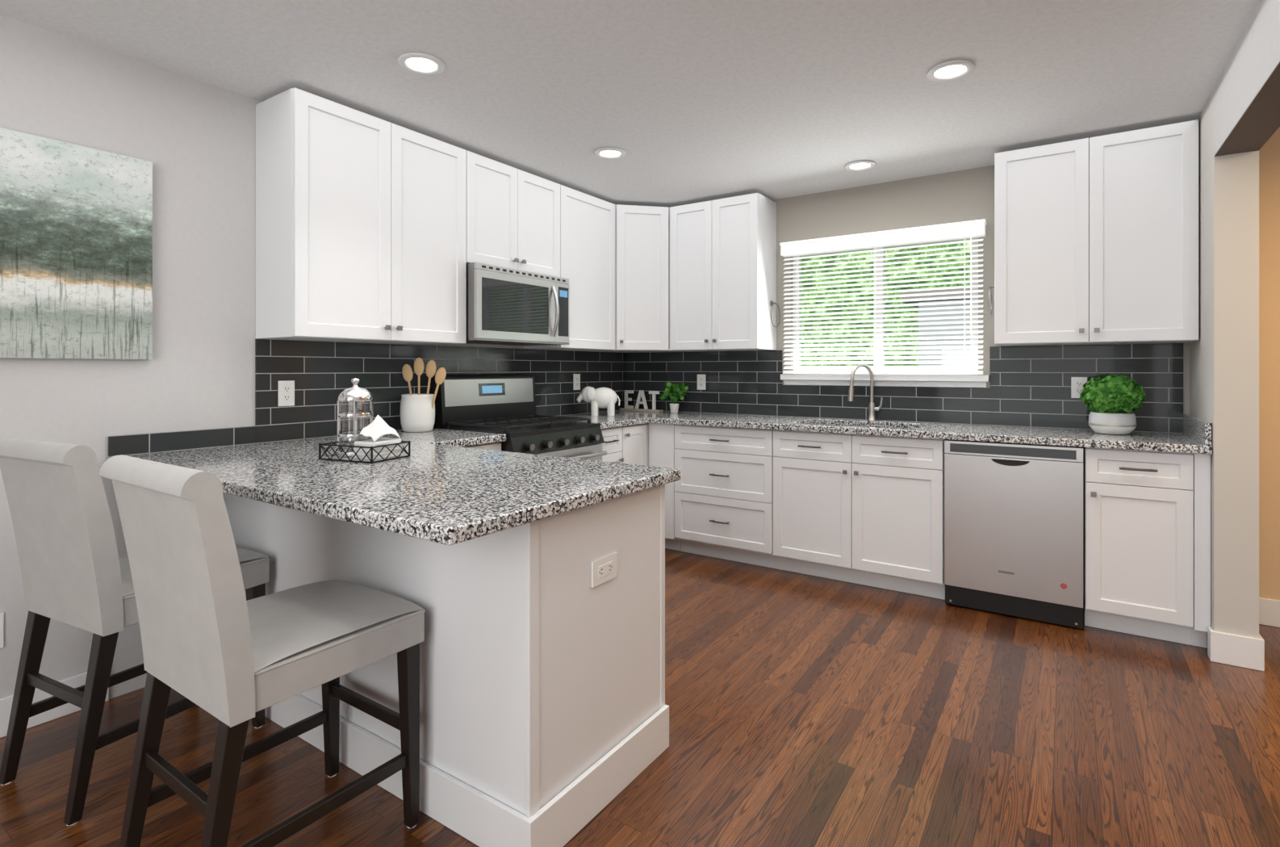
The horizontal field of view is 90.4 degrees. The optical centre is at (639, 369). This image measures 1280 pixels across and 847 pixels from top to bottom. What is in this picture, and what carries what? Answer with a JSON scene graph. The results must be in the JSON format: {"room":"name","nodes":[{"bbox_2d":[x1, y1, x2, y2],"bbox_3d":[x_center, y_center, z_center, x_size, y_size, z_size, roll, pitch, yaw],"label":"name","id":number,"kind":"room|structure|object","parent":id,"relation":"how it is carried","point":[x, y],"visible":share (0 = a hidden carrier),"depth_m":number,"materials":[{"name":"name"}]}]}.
{"room":"kitchen","nodes":[
{"label":"kitchen","id":0,"kind":"room"},
{"bbox_2d":[0,14,621,698],"bbox_3d":[-2.243,0.021,2.145,0.120,2.445,7.720,0,0,34],"label":"wall","id":1,"kind":"structure","parent":0,"point":[192,140],"depth_m":2.50,"materials":[{"name":"paint"}]},
{"bbox_2d":[0,612,3,648],"bbox_3d":[-2.179,0.884,2.125,0.008,0.116,0.072,0,0,34],"label":"electrical outlet","id":2,"kind":"object","parent":1,"relation":"attached to","point":[1,629],"visible":1,"depth_m":2.15,"materials":[{"name":"white plastic"}]},
{"bbox_2d":[0,671,108,737],"bbox_3d":[-3.166,1.179,0.650,0.014,0.130,4.190,0,0,34],"label":"baseboard","id":3,"kind":"structure","parent":1,"relation":"attached to","point":[64,709],"depth_m":2.23,"materials":[{"name":"white wood"}]},
{"bbox_2d":[0,127,152,359],"bbox_3d":[-2.232,-0.423,2.021,0.036,0.770,1.128,0,0,34],"label":"picture","id":4,"kind":"object","parent":1,"relation":"attached to","point":[76,251],"visible":0.86,"depth_m":2.28,"materials":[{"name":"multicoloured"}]},
{"bbox_2d":[255,87,472,344],"bbox_3d":[-1.319,-0.656,3.114,0.330,1.040,0.913,0,0,34],"label":"upper cabinet","id":5,"kind":"object","parent":1,"relation":"attached to","point":[370,228],"depth_m":2.88,"materials":[{"name":"white wood"}]},
{"bbox_2d":[108,338,627,456],"bbox_3d":[-1.055,0.097,3.798,0.008,0.464,3.390,0,0,34],"label":"tile backsplash","id":6,"kind":"structure","parent":1,"relation":"attached to","point":[322,374],"depth_m":3.22,"materials":[{"name":"black tile"}]},
{"bbox_2d":[278,380,294,405],"bbox_3d":[-1.629,0.111,2.928,0.008,0.116,0.072,0,0,34],"label":"electrical outlet","id":7,"kind":"object","parent":6,"relation":"attached to","point":[286,393],"visible":1,"depth_m":2.93,"materials":[{"name":"white plastic"}]},
{"bbox_2d":[573,373,580,389],"bbox_3d":[-0.463,0.093,4.664,0.008,0.116,0.072,0,0,34],"label":"electrical outlet","id":8,"kind":"object","parent":6,"relation":"attached to","point":[576,381],"visible":1,"depth_m":4.66,"materials":[{"name":"white plastic"}]},
{"bbox_2d":[472,152,562,277],"bbox_3d":[-0.852,-0.874,3.810,0.330,0.605,0.759,0,0,34],"label":"upper cabinet","id":9,"kind":"object","parent":1,"relation":"attached to","point":[517,214],"depth_m":3.70,"materials":[{"name":"white wood"}]},
{"bbox_2d":[465,262,569,346],"bbox_3d":[-0.800,-0.360,3.775,0.452,0.413,0.754,0,0,34],"label":"over-the-range microwave","id":10,"kind":"object","parent":9,"relation":"attached to","point":[506,306],"visible":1,"depth_m":3.60,"materials":[{"name":"silver metal"}]},
{"bbox_2d":[522,184,614,351],"bbox_3d":[-0.475,-0.656,4.372,0.330,1.040,0.590,0,0,34],"label":"upper cabinet","id":11,"kind":"object","parent":1,"relation":"attached to","point":[588,221],"depth_m":4.29,"materials":[{"name":"white wood"}]},
{"bbox_2d":[0,0,1259,207],"bbox_3d":[0.471,-1.228,0.250,6.740,0.055,7.840,0,0,34],"label":"ceiling","id":12,"kind":"structure","parent":0,"point":[683,102],"depth_m":2.57,"materials":[{"name":"paint"}]},
{"bbox_2d":[397,52,444,75],"bbox_3d":[-0.856,-1.195,2.490,0.176,0.012,0.176,0,0,34],"label":"recessed light","id":13,"kind":"object","parent":12,"relation":"in","point":[421,63],"visible":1,"depth_m":2.49,"materials":[{"name":"white plastic"}]},
{"bbox_2d":[594,146,626,158],"bbox_3d":[-0.164,-1.195,3.519,0.176,0.012,0.176,0,0,34],"label":"recessed light","id":14,"kind":"object","parent":12,"relation":"in","point":[608,152],"visible":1,"depth_m":3.52,"materials":[{"name":"white plastic"}]},
{"bbox_2d":[844,160,875,171],"bbox_3d":[1.293,-1.195,3.733,0.176,0.012,0.176,0,0,34],"label":"recessed light","id":15,"kind":"object","parent":12,"relation":"in","point":[857,165],"visible":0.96,"depth_m":3.73,"materials":[{"name":"white plastic"}]},
{"bbox_2d":[926,59,974,81],"bbox_3d":[1.244,-1.195,2.549,0.176,0.012,0.176,0,0,34],"label":"recessed light","id":16,"kind":"object","parent":12,"relation":"in","point":[951,70],"visible":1,"depth_m":2.55,"materials":[{"name":"white plastic"}]},
{"bbox_2d":[0,547,1279,846],"bbox_3d":[0.471,1.284,0.250,6.740,0.080,7.840,0,0,34],"label":"floor","id":17,"kind":"structure","parent":0,"point":[805,709],"depth_m":2.09,"materials":[{"name":"brown wood"}]},
{"bbox_2d":[0,437,270,825],"bbox_3d":[-1.620,0.726,2.059,0.452,1.036,0.582,0,0,26],"label":"stool","id":18,"kind":"object","parent":17,"relation":"on","point":[75,569],"visible":0.77,"depth_m":1.83,"materials":[{"name":"fabric"}]},
{"bbox_2d":[222,492,271,719],"bbox_3d":[-1.399,0.805,2.716,0.641,0.876,0.631,0,0,34],"label":"base cabinet","id":19,"kind":"object","parent":17,"relation":"on","point":[250,520],"depth_m":2.36,"materials":[{"name":"white wood"}]},
{"bbox_2d":[98,454,425,846],"bbox_3d":[-0.933,0.726,1.621,0.452,1.036,0.582,0,0,34],"label":"stool","id":20,"kind":"object","parent":17,"relation":"on","point":[215,643],"visible":1,"depth_m":1.48,"materials":[{"name":"fabric"}]},
{"bbox_2d":[271,503,368,775],"bbox_3d":[-0.881,0.805,2.369,0.607,0.876,0.631,0,0,34],"label":"base cabinet","id":21,"kind":"object","parent":17,"relation":"on","point":[307,547],"depth_m":2.09,"materials":[{"name":"white"}]},
{"bbox_2d":[461,442,501,450],"bbox_3d":[-1.087,0.805,3.185,0.636,0.875,0.529,0,0,34],"label":"base cabinet","id":22,"kind":"object","parent":17,"relation":"on","point":[495,445],"visible":0.04,"depth_m":3.18,"materials":[{"name":"white wood"}]},
{"bbox_2d":[368,484,669,846],"bbox_3d":[-0.362,0.805,2.019,0.644,0.876,0.640,0,0,34],"label":"base cabinet","id":23,"kind":"object","parent":17,"relation":"on","point":[544,714],"depth_m":1.73,"materials":[{"name":"white wood"}]},
{"bbox_2d":[108,428,680,545],"bbox_3d":[-0.798,0.347,2.447,1.937,0.037,1.434,0,0,34],"label":"countertop","id":24,"kind":"structure","parent":23,"relation":"on","point":[442,486],"depth_m":1.87,"materials":[{"name":"stone"}]},
{"bbox_2d":[318,439,410,463],"bbox_3d":[-1.015,0.299,2.350,0.252,0.059,0.192,0,0,22],"label":"wire tray","id":25,"kind":"object","parent":24,"relation":"on","point":[336,457],"visible":0.79,"depth_m":2.29,"materials":[{"name":"black metal"}]},
{"bbox_2d":[337,377,372,456],"bbox_3d":[-1.064,0.177,2.375,0.121,0.289,0.121,0,0,34],"label":"press","id":26,"kind":"object","parent":25,"relation":"in","point":[355,393],"visible":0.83,"depth_m":2.34,"materials":[{"name":"clear glass"}]},
{"bbox_2d":[352,414,403,460],"bbox_3d":[-0.957,0.244,2.324,0.115,0.154,0.154,0,0,21],"label":"napkins","id":27,"kind":"object","parent":25,"relation":"in","point":[377,428],"visible":0.92,"depth_m":2.29,"materials":[{"name":"white paper"}]},
{"bbox_2d":[399,357,446,431],"bbox_3d":[-1.159,0.133,3.362,0.231,0.390,0.178,0,0,34],"label":"utensil crock","id":28,"kind":"object","parent":24,"relation":"on","point":[417,412],"visible":1,"depth_m":3.33,"materials":[{"name":"white ceramic"}]},
{"bbox_2d":[591,552,617,587],"bbox_3d":[-0.101,0.576,1.829,0.008,0.072,0.116,0,0,34],"label":"outlet","id":29,"kind":"object","parent":23,"relation":"attached to","point":[604,569],"visible":1,"depth_m":1.82,"materials":[{"name":"white plastic"}]},
{"bbox_2d":[430,373,606,460],"bbox_3d":[-0.678,0.636,3.693,0.702,1.214,0.754,0,0,34],"label":"gas range","id":30,"kind":"object","parent":17,"relation":"on","point":[504,403],"visible":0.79,"depth_m":3.66,"materials":[{"name":"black metal"}]},
{"bbox_2d":[601,422,648,465],"bbox_3d":[-0.177,0.805,4.540,0.636,0.875,1.195,0,0,34],"label":"base cabinet","id":31,"kind":"object","parent":17,"relation":"on","point":[628,444],"visible":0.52,"depth_m":4.18,"materials":[{"name":"white wood"}]},
{"bbox_2d":[558,414,648,428],"bbox_3d":[-0.355,0.347,4.277,0.632,0.037,0.561,0,0,34],"label":"countertop","id":32,"kind":"structure","parent":31,"relation":"on","point":[605,421],"depth_m":4.19,"materials":[{"name":"stone"}]},
{"bbox_2d":[576,385,619,415],"bbox_3d":[-0.294,0.225,4.529,0.262,0.207,0.201,0,0,34],"label":"elephant figurine","id":33,"kind":"object","parent":32,"relation":"on","point":[602,397],"visible":1,"depth_m":4.47,"materials":[{"name":"white ceramic"}]},
{"bbox_2d":[648,422,671,548],"bbox_3d":[0.311,0.805,4.573,0.203,0.876,0.596,0,0,34],"label":"base cabinet","id":34,"kind":"object","parent":17,"relation":"on","point":[659,434],"depth_m":4.31,"materials":[{"name":"white wood"}]},
{"bbox_2d":[671,423,810,570],"bbox_3d":[0.693,0.805,4.315,0.715,0.876,0.599,0,0,34],"label":"base cabinet","id":35,"kind":"object","parent":17,"relation":"on","point":[742,495],"depth_m":4.00,"materials":[{"name":"white wood"}]},
{"bbox_2d":[1083,447,1210,648],"bbox_3d":[2.458,0.805,3.129,0.448,0.876,0.599,0,0,34],"label":"base cabinet","id":36,"kind":"object","parent":17,"relation":"on","point":[1147,513],"depth_m":2.89,"materials":[{"name":"white wood"}]},
{"bbox_2d":[578,409,1212,454],"bbox_3d":[1.175,0.297,3.970,3.514,0.137,0.632,0,0,34],"label":"countertop","id":37,"kind":"structure","parent":36,"relation":"on","point":[1195,437],"depth_m":3.40,"materials":[{"name":"stone"}]},
{"bbox_2d":[619,389,663,412],"bbox_3d":[0.007,0.246,4.987,0.400,0.164,0.060,0,0,40],"label":"eat sign","id":38,"kind":"object","parent":37,"relation":"on","point":[630,407],"visible":1,"depth_m":4.97,"materials":[{"name":"beige wood"}]},
{"bbox_2d":[658,380,688,413],"bbox_3d":[0.250,0.209,4.780,0.205,0.239,0.166,0,0,34],"label":"herb","id":39,"kind":"object","parent":37,"relation":"on","point":[671,390],"visible":1,"depth_m":4.75,"materials":[{"name":"green plant"}]},
{"bbox_2d":[847,363,882,420],"bbox_3d":[1.420,0.145,3.998,0.169,0.366,0.222,0,0,34],"label":"faucet","id":40,"kind":"object","parent":37,"relation":"on","point":[872,408],"visible":1,"depth_m":4.04,"materials":[{"name":"silver metal"}]},
{"bbox_2d":[1079,373,1146,434],"bbox_3d":[2.406,0.173,3.239,0.273,0.311,0.273,0,0,34],"label":"potted plant","id":41,"kind":"object","parent":37,"relation":"on","point":[1112,402],"visible":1,"depth_m":3.16,"materials":[{"name":"green plant"}]},
{"bbox_2d":[944,439,1083,628],"bbox_3d":[2.012,0.801,3.416,0.604,0.862,0.605,0,0,34],"label":"dishwasher","id":42,"kind":"object","parent":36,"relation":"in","point":[1014,529],"visible":0.92,"depth_m":3.16,"materials":[{"name":"silver metal"}]},
{"bbox_2d":[638,126,1279,599],"bbox_3d":[2.623,0.021,3.454,6.500,2.445,0.120,0,0,34],"label":"wall","id":43,"kind":"structure","parent":0,"point":[956,196],"depth_m":3.77,"materials":[{"name":"grey paint"}]},
{"bbox_2d":[581,204,683,352],"bbox_3d":[-0.027,-0.656,4.790,0.606,1.040,0.612,0,0,34],"label":"upper cabinet","id":44,"kind":"object","parent":43,"relation":"attached to","point":[642,278],"visible":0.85,"depth_m":4.57,"materials":[{"name":"white wood"}]},
{"bbox_2d":[669,192,776,351],"bbox_3d":[0.581,-0.656,4.534,0.683,1.040,0.359,0,0,34],"label":"upper cabinet","id":45,"kind":"object","parent":43,"relation":"attached to","point":[722,273],"visible":1,"depth_m":4.39,"materials":[{"name":"white wood"}]},
{"bbox_2d":[769,300,780,327],"bbox_3d":[0.925,-0.382,4.401,0.034,0.188,0.172,0,0,34],"label":"towel ring","id":46,"kind":"object","parent":45,"relation":"attached to","point":[771,303],"visible":1,"depth_m":4.39,"materials":[{"name":"silver metal"}]},
{"bbox_2d":[780,373,989,387],"bbox_3d":[1.530,0.072,4.104,1.280,0.074,0.080,0,0,34],"label":"window sill","id":47,"kind":"structure","parent":43,"relation":"attached to","point":[939,380],"depth_m":4.02,"materials":[{"name":"white wood"}]},
{"bbox_2d":[792,237,978,374],"bbox_3d":[1.567,-0.401,4.160,1.158,0.868,0.055,0,0,34],"label":"window unit","id":48,"kind":"structure","parent":43,"relation":"in","point":[884,294],"depth_m":4.13,"materials":[{"name":"white plastic"}]},
{"bbox_2d":[779,218,986,374],"bbox_3d":[1.510,-0.422,4.079,1.253,0.904,0.081,0,0,34],"label":"window blinds","id":49,"kind":"object","parent":48,"relation":"attached to","point":[970,229],"visible":0.98,"depth_m":4.03,"materials":[{"name":"white plastic"}]},
{"bbox_2d":[627,343,1183,433],"bbox_3d":[1.343,0.097,4.235,3.486,0.464,0.008,0,0,34],"label":"tile backsplash","id":50,"kind":"structure","parent":43,"relation":"attached to","point":[1031,386],"depth_m":3.83,"materials":[{"name":"black tile"}]},
{"bbox_2d":[697,374,706,389],"bbox_3d":[0.465,0.097,4.815,0.072,0.116,0.008,0,0,34],"label":"electrical outlet","id":51,"kind":"object","parent":50,"relation":"attached to","point":[701,382],"visible":1,"depth_m":4.81,"materials":[{"name":"white plastic"}]},
{"bbox_2d":[1070,376,1087,397],"bbox_3d":[2.420,0.101,3.502,0.072,0.116,0.008,0,0,34],"label":"electrical outlet","id":52,"kind":"object","parent":50,"relation":"attached to","point":[1077,385],"visible":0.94,"depth_m":3.50,"materials":[{"name":"white plastic"}]},
{"bbox_2d":[994,119,1198,346],"bbox_3d":[2.358,-0.656,3.342,0.844,1.040,0.359,0,0,34],"label":"upper cabinet","id":53,"kind":"object","parent":43,"relation":"attached to","point":[1096,240],"visible":1,"depth_m":3.19,"materials":[{"name":"white wood"}]},
{"bbox_2d":[987,284,994,316],"bbox_3d":[1.993,-0.392,3.588,0.034,0.188,0.172,0,0,34],"label":"towel ring","id":54,"kind":"object","parent":53,"relation":"attached to","point":[990,287],"visible":0.85,"depth_m":3.58,"materials":[{"name":"silver metal"}]},
{"bbox_2d":[1259,597,1279,627],"bbox_3d":[4.111,1.179,2.374,2.824,0.130,0.014,0,0,34],"label":"baseboard","id":55,"kind":"structure","parent":43,"relation":"attached to","point":[1269,612],"depth_m":3.08,"materials":[{"name":"white wood"}]},
{"bbox_2d":[1189,0,1279,638],"bbox_3d":[1.980,0.021,1.887,0.140,2.445,3.200,0,0,34],"label":"wall","id":56,"kind":"structure","parent":0,"point":[1224,374],"depth_m":2.67,"materials":[{"name":"grey paint"}]},
{"bbox_2d":[1207,625,1264,670],"bbox_3d":[2.685,1.179,2.937,0.168,0.130,0.668,0,0,34],"label":"baseboard","id":57,"kind":"structure","parent":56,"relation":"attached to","point":[1237,650],"depth_m":2.66,"materials":[{"name":"white wood"}]},
{"label":"outside","id":58,"kind":"structure","parent":0,"visible":0},
{"bbox_2d":[801,239,970,374],"bbox_3d":[5.766,-1.756,12.172,30.000,12.000,0.100,0,0,34],"label":"foliage","id":59,"kind":"object","parent":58,"point":[886,289],"depth_m":12.92,"materials":[{"name":"green plant"}]},
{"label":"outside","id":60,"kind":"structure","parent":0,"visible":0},
{"bbox_2d":[901,287,970,365],"bbox_3d":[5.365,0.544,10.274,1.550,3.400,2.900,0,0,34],"label":"house","id":61,"kind":"structure","parent":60,"point":[941,320],"depth_m":9.34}
]}

